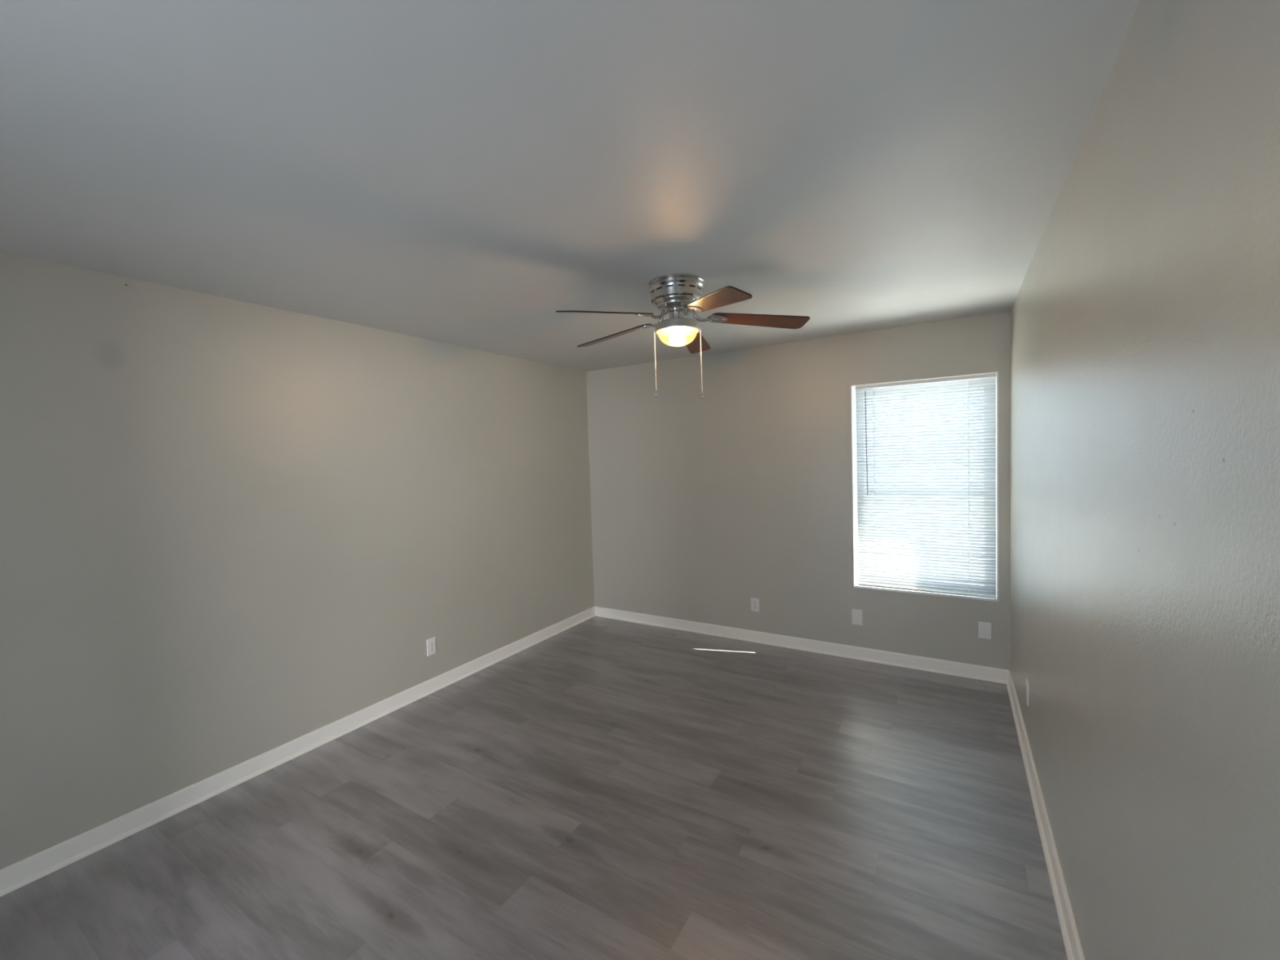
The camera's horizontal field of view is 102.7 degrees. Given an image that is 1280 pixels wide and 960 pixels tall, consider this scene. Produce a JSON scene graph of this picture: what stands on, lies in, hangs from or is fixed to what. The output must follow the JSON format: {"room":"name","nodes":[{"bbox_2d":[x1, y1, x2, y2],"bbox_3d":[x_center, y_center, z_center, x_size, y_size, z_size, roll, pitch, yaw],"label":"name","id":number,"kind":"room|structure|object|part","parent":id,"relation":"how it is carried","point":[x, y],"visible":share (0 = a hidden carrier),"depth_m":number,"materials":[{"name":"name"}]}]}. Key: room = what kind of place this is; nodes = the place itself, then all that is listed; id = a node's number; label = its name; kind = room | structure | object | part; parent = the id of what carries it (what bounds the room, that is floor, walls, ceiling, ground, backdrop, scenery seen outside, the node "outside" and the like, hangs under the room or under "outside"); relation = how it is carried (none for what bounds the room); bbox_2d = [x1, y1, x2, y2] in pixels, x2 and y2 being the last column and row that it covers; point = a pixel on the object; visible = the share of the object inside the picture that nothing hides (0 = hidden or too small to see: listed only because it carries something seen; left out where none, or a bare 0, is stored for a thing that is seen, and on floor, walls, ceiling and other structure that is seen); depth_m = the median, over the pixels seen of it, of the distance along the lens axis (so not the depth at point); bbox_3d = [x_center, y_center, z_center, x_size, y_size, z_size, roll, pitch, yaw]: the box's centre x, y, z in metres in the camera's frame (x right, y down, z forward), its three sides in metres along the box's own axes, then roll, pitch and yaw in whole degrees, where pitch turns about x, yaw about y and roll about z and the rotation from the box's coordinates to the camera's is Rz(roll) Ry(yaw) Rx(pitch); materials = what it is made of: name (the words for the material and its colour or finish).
{"room":"empty bedroom","nodes":[
{"label":"empty bedroom","id":0,"kind":"room"},
{"bbox_2d":[0,251,594,869],"bbox_3d":[-1.910,0.289,2.942,0.140,2.440,5.480,0,3,31],"label":"wall","id":1,"kind":"structure","parent":0,"point":[232,531],"depth_m":2.56,"materials":[{"name":"paint"}]},
{"bbox_2d":[0,606,595,897],"bbox_3d":[-1.802,1.461,2.951,0.025,0.091,5.200,0,3,31],"label":"baseboard","id":2,"kind":"structure","parent":1,"relation":"attached to","point":[20,873],"depth_m":2.56,"materials":[{"name":"white paint"}]},
{"bbox_2d":[426,636,435,656],"bbox_3d":[-1.446,1.155,3.551,0.009,0.115,0.071,0,3,31],"label":"wall outlet","id":3,"kind":"object","parent":1,"relation":"attached to","point":[431,642],"visible":1,"depth_m":3.54,"materials":[{"name":"white plastic"}]},
{"bbox_2d":[0,616,1067,959],"bbox_3d":[-0.354,1.549,2.071,3.693,0.100,5.480,0,3,31],"label":"floor","id":4,"kind":"structure","parent":0,"point":[602,788],"depth_m":2.15,"materials":[{"name":"grey laminate"}]},
{"bbox_2d":[0,0,1140,371],"bbox_3d":[-0.436,-0.997,1.958,3.693,0.120,5.480,0,3,31],"label":"ceiling","id":5,"kind":"structure","parent":0,"point":[471,174],"depth_m":1.43,"materials":[{"name":"paint"}]},
{"bbox_2d":[555,273,809,398],"bbox_3d":[0.170,-0.696,2.609,1.229,0.578,1.252,0,3,31],"label":"ceiling fan","id":6,"kind":"object","parent":5,"relation":"hanging from","point":[677,295],"visible":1,"depth_m":2.50,"materials":[{"name":"brown wood"}]},
{"bbox_3d":[-0.141,-0.761,2.328,0.490,0.006,0.126,-12,21,-36],"label":"blade","id":7,"kind":"part","parent":6,"relation":"part of","materials":[{"name":"brown wood"}]},
{"bbox_3d":[-0.146,-0.790,2.807,0.490,0.006,0.126,-6,12,36],"label":"blade","id":8,"kind":"part","parent":6,"relation":"part of","materials":[{"name":"brown wood"}]},
{"bbox_3d":[0.021,-0.802,2.689,0.104,0.007,0.072,-6,12,36],"label":"bracket plate","id":9,"kind":"part","parent":6,"relation":"part of","materials":[{"name":"silver metal"}]},
{"bbox_3d":[0.022,-0.789,2.450,0.104,0.007,0.072,-12,21,-36],"label":"bracket plate","id":10,"kind":"part","parent":6,"relation":"part of","materials":[{"name":"silver metal"}]},
{"bbox_3d":[0.083,-0.602,2.588,0.014,0.303,0.006,-2,3,5],"label":"pull chain","id":11,"kind":"part","parent":6,"relation":"part of","materials":[{"name":"silver metal"}]},
{"bbox_3d":[0.080,-0.826,2.646,0.148,0.071,0.019,0,3,37],"label":"bracket arm","id":12,"kind":"part","parent":6,"relation":"part of","materials":[{"name":"silver metal"}]},
{"bbox_3d":[0.081,-0.819,2.490,0.148,0.071,0.019,-4,3,-37],"label":"bracket arm","id":13,"kind":"part","parent":6,"relation":"part of","materials":[{"name":"silver metal"}]},
{"bbox_3d":[0.189,-0.711,2.574,0.197,0.072,0.197,0,3,31],"label":"lamp shade","id":14,"kind":"part","parent":6,"relation":"part of","materials":[{"name":"white glass"}]},
{"bbox_3d":[0.228,-0.822,2.445,0.018,0.071,0.147,-3,3,-19],"label":"bracket arm","id":15,"kind":"part","parent":6,"relation":"part of","materials":[{"name":"silver metal"}]},
{"bbox_3d":[0.250,-0.790,2.377,0.072,0.007,0.104,11,6,-20],"label":"bracket plate","id":16,"kind":"part","parent":6,"relation":"part of","materials":[{"name":"silver metal"}]},
{"bbox_3d":[0.309,-0.811,2.960,0.126,0.006,0.490,-15,-7,16],"label":"blade","id":17,"kind":"part","parent":6,"relation":"part of","materials":[{"name":"brown wood"}]},
{"bbox_3d":[0.303,-0.599,2.570,0.014,0.323,0.006,-2,3,5],"label":"pull chain","id":18,"kind":"part","parent":6,"relation":"part of","materials":[{"name":"silver metal"}]},
{"bbox_3d":[0.316,-0.830,2.570,0.148,0.071,0.019,-2,3,-1],"label":"bracket arm","id":19,"kind":"part","parent":6,"relation":"part of","materials":[{"name":"silver metal"}]},
{"bbox_3d":[0.390,-0.808,2.570,0.104,0.007,0.072,3,-11,-1],"label":"bracket plate","id":20,"kind":"part","parent":6,"relation":"part of","materials":[{"name":"silver metal"}]},
{"bbox_3d":[0.317,-0.763,2.185,0.126,0.006,0.490,11,6,-20],"label":"blade","id":21,"kind":"part","parent":6,"relation":"part of","materials":[{"name":"brown wood"}]},
{"bbox_3d":[0.595,-0.803,2.574,0.490,0.006,0.126,3,-10,-1],"label":"blade","id":22,"kind":"part","parent":6,"relation":"part of","materials":[{"name":"brown wood"}]},
{"bbox_2d":[586,311,1010,670],"bbox_3d":[0.997,0.135,4.288,3.413,2.440,0.140,0,3,31],"label":"wall","id":23,"kind":"structure","parent":0,"point":[701,508],"depth_m":4.18,"materials":[{"name":"paint"}]},
{"bbox_2d":[751,597,759,612],"bbox_3d":[0.961,1.044,4.281,0.071,0.115,0.009,0,3,31],"label":"wall outlet","id":24,"kind":"object","parent":23,"relation":"attached to","point":[754,602],"visible":1,"depth_m":4.28,"materials":[{"name":"white plastic"}]},
{"bbox_2d":[594,605,1008,684],"bbox_3d":[0.992,1.312,4.270,3.413,0.091,0.025,0,3,31],"label":"baseboard","id":25,"kind":"structure","parent":23,"relation":"attached to","point":[905,660],"depth_m":4.00,"materials":[{"name":"white paint"}]},
{"bbox_2d":[844,387,852,577],"bbox_3d":[1.571,0.056,3.849,0.032,1.494,0.002,0,3,31],"label":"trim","id":26,"kind":"structure","parent":23,"relation":"attached to","point":[846,388],"depth_m":3.85,"materials":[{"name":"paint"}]},
{"bbox_2d":[851,608,862,625],"bbox_3d":[1.641,1.036,3.866,0.076,0.118,0.007,0,3,31],"label":"blank wall plate","id":27,"kind":"object","parent":23,"relation":"attached to","point":[856,615],"visible":1,"depth_m":3.86,"materials":[{"name":"white plastic"}]},
{"bbox_2d":[850,371,998,601],"bbox_3d":[2.005,0.050,3.652,0.900,1.516,0.135,0,3,31],"label":"window","id":28,"kind":"structure","parent":23,"relation":"in","point":[853,401],"depth_m":3.75,"materials":[{"name":"white plastic"}]},
{"bbox_3d":[2.018,-0.279,3.679,0.819,0.784,0.024,0,3,31],"label":"sash","id":29,"kind":"part","parent":28,"relation":"part of","materials":[{"name":"white plastic"}]},
{"bbox_3d":[2.027,0.416,3.688,0.819,0.684,0.024,0,3,31],"label":"sash","id":30,"kind":"part","parent":28,"relation":"part of","materials":[{"name":"white plastic"}]},
{"bbox_2d":[855,373,996,598],"bbox_3d":[1.973,0.047,3.578,0.853,1.484,0.041,0,3,31],"label":"window blind","id":31,"kind":"object","parent":28,"relation":"attached to","point":[968,489],"visible":1,"depth_m":3.57,"materials":[{"name":"white plastic"}]},
{"bbox_3d":[1.718,0.055,3.743,0.006,1.451,0.028,0,3,31],"label":"ladder cord","id":32,"kind":"part","parent":31,"relation":"part of","materials":[{"name":"white fabric"}]},
{"bbox_3d":[2.001,0.781,3.617,0.851,0.013,0.022,0,3,31],"label":"rail","id":33,"kind":"part","parent":31,"relation":"part of","materials":[{"name":"white plastic"}]},
{"bbox_3d":[2.211,0.053,3.441,0.006,1.451,0.028,0,3,31],"label":"ladder cord","id":34,"kind":"part","parent":31,"relation":"part of","materials":[{"name":"white fabric"}]},
{"bbox_2d":[977,621,991,639],"bbox_3d":[2.324,1.015,3.447,0.076,0.115,0.007,0,3,31],"label":"blank wall plate","id":35,"kind":"object","parent":23,"relation":"attached to","point":[984,628],"visible":1,"depth_m":3.44,"materials":[{"name":"white plastic"}]},
{"bbox_2d":[1010,0,1279,959],"bbox_3d":[1.120,0.273,1.087,0.140,2.440,5.480,0,3,31],"label":"wall","id":36,"kind":"structure","parent":0,"point":[1145,309],"depth_m":0.93,"materials":[{"name":"paint"}]},
{"bbox_2d":[1025,678,1028,706],"bbox_3d":[1.962,1.075,2.596,0.009,0.115,0.071,0,3,31],"label":"wall outlet","id":37,"kind":"object","parent":36,"relation":"attached to","point":[1026,680],"visible":1,"depth_m":2.58,"materials":[{"name":"white plastic"}]},
{"bbox_2d":[1006,670,1084,959],"bbox_3d":[1.088,1.446,1.182,0.025,0.091,5.200,0,3,31],"label":"baseboard","id":38,"kind":"structure","parent":36,"relation":"attached to","point":[1073,949],"depth_m":1.96,"materials":[{"name":"white paint"}]},
{"label":"outside","id":39,"kind":"structure","parent":0,"visible":0},
{"bbox_2d":[864,511,984,585],"bbox_3d":[4.949,1.418,10.171,20.000,0.100,13.860,0,3,31],"label":"ground","id":40,"kind":"structure","parent":39,"point":[887,511],"depth_m":10.85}
]}

